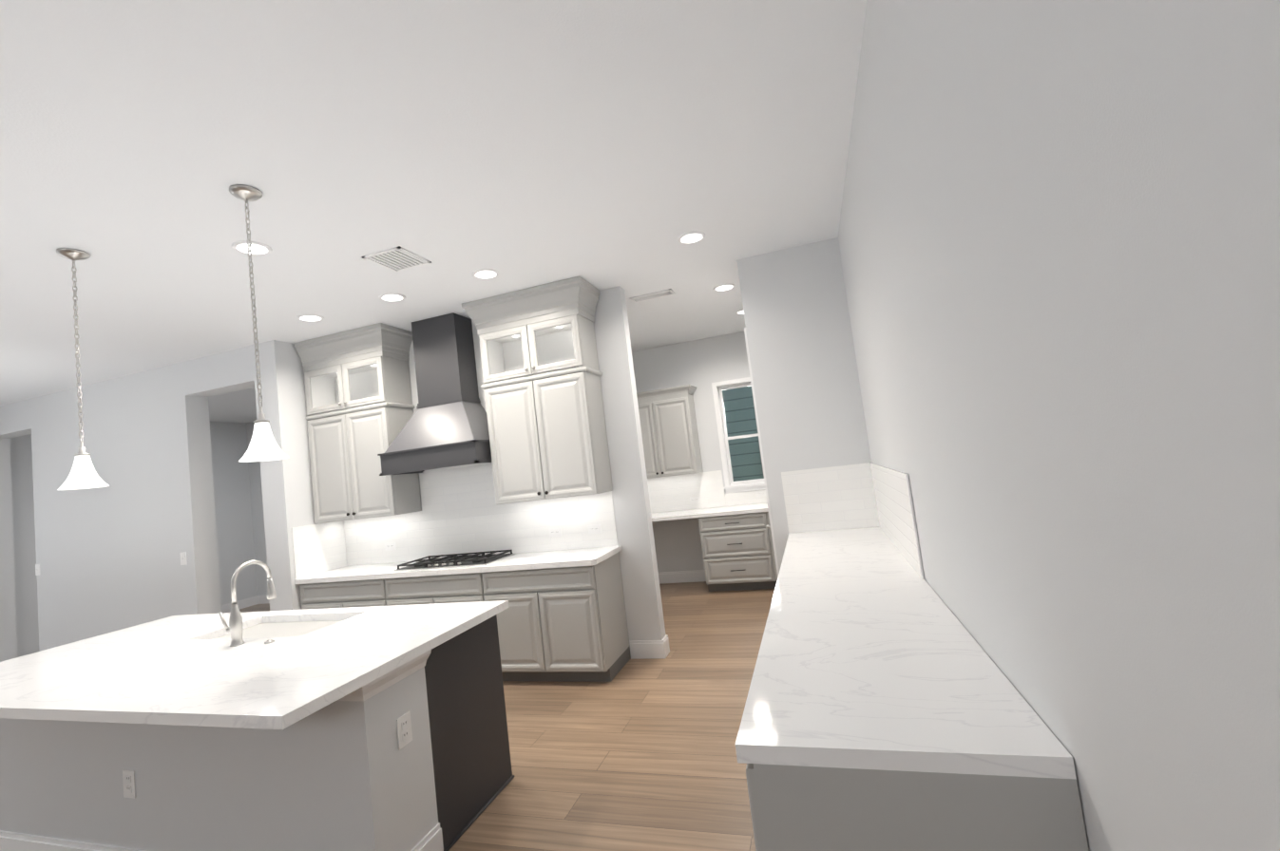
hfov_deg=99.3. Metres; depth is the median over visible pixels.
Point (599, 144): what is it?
ceiling
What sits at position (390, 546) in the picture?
outlet
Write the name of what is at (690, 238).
recessed light
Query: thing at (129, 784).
outlet
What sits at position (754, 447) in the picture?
neighbour
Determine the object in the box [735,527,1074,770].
countertop
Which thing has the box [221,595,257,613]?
baseboard
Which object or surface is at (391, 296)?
recessed light
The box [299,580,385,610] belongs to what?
base cabinet
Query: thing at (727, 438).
window
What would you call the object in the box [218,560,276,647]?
faucet
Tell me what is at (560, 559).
countertop
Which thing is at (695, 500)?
outlet
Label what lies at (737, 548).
base cabinet
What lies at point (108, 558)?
wall
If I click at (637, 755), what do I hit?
floor
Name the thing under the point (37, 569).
switch
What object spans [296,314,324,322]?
recessed light
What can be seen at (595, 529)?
outlet
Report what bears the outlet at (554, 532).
attached to the tile backsplash at (462, 512)
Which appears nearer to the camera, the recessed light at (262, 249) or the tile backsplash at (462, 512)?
the recessed light at (262, 249)
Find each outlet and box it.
[122,769,135,799]
[384,542,396,551]
[396,711,412,749]
[548,528,561,537]
[587,524,601,534]
[689,496,699,503]
[755,490,765,497]
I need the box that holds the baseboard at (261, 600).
[257,594,269,604]
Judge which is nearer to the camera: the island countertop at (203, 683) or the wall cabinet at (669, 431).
the island countertop at (203, 683)
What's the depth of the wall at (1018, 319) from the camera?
0.78 m
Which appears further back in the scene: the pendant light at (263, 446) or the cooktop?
the cooktop
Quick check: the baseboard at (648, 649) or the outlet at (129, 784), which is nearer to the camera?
the outlet at (129, 784)
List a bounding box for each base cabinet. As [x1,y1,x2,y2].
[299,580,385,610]
[382,573,484,606]
[480,554,630,682]
[697,510,776,592]
[736,755,1088,850]
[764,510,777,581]
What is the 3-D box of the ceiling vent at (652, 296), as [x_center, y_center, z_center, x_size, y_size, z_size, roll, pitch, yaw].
[0.110,-1.183,4.964,0.400,0.008,0.150,-8,-4,17]
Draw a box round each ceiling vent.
[362,246,431,271]
[629,288,675,303]
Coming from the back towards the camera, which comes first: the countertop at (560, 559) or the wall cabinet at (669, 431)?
the wall cabinet at (669, 431)
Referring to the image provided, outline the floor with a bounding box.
[229,581,774,850]
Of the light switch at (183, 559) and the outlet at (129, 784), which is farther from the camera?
the light switch at (183, 559)
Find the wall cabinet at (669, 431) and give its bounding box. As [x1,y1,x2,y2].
[636,384,703,478]
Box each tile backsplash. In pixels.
[291,319,618,579]
[647,470,766,513]
[781,462,924,579]
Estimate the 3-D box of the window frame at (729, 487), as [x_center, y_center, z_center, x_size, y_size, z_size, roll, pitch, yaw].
[1.429,0.098,6.818,0.920,1.412,0.145,-8,-4,17]
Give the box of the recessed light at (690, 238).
[677,230,705,244]
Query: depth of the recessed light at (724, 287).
4.96 m
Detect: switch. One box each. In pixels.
[35,564,39,575]
[179,552,186,565]
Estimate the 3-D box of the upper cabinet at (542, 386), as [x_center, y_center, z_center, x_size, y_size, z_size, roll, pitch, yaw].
[-0.819,-0.245,4.542,1.086,1.701,0.418,-8,-4,17]
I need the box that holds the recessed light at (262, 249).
[231,241,272,255]
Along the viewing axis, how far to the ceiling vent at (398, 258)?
3.54 m
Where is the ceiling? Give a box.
[0,0,866,422]
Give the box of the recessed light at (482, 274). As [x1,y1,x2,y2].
[472,268,499,279]
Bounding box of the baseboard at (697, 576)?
[658,570,706,584]
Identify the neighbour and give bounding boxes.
[722,385,764,481]
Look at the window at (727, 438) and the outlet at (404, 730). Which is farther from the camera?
the window at (727, 438)
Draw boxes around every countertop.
[0,630,444,729]
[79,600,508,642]
[294,546,621,584]
[650,502,767,521]
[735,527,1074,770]
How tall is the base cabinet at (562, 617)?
0.876 m
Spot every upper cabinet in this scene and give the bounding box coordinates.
[294,323,421,523]
[461,276,612,504]
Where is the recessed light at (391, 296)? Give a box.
[378,292,405,302]
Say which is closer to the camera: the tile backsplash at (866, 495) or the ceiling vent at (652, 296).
the tile backsplash at (866, 495)
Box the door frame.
[744,327,779,577]
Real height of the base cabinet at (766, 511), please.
0.876 m
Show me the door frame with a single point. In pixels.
(750, 378)
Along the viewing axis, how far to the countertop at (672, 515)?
6.44 m
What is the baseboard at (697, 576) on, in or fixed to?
attached to the wall at (700, 363)
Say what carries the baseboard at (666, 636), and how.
attached to the wall at (806, 353)
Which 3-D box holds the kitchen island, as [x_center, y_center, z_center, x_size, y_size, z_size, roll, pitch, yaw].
[-2.070,1.589,2.843,2.572,0.876,0.940,-8,-4,17]
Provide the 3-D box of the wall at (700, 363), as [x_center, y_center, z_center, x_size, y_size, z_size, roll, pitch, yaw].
[-1.977,0.831,7.920,10.070,3.080,0.150,-8,-4,17]
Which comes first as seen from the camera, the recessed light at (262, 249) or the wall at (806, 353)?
the recessed light at (262, 249)
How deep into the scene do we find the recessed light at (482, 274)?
3.96 m
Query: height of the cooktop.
0.044 m
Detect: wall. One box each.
[0,340,309,662]
[296,351,315,524]
[408,238,866,655]
[634,331,755,573]
[736,256,788,572]
[832,0,1279,850]
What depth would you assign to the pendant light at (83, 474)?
2.91 m
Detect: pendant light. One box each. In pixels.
[56,248,108,490]
[229,184,288,461]
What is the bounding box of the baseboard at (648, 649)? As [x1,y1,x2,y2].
[629,638,667,659]
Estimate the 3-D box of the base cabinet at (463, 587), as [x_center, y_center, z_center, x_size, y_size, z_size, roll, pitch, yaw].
[-1.562,1.658,4.646,0.945,0.876,0.560,-8,-4,17]
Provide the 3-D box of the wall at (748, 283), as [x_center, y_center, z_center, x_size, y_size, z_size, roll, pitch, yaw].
[1.182,0.224,4.744,0.120,3.080,1.180,-8,-4,17]
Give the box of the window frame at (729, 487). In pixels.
[711,377,764,493]
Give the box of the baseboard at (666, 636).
[663,634,669,654]
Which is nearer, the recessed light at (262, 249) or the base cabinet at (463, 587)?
the recessed light at (262, 249)
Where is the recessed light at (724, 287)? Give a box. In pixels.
[713,284,734,291]
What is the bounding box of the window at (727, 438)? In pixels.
[718,382,764,484]
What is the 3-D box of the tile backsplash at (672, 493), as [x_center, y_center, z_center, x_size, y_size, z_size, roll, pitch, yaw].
[1.226,0.768,6.825,3.087,0.458,0.009,-8,-4,17]
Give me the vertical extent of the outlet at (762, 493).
0.075 m
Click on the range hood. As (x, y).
(447, 425)
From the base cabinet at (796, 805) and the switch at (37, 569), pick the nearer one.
the base cabinet at (796, 805)
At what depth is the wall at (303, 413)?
5.12 m
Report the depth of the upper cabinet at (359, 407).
4.99 m
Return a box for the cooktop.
[393,550,515,571]
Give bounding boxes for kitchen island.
[0,611,514,850]
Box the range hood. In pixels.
[377,312,491,476]

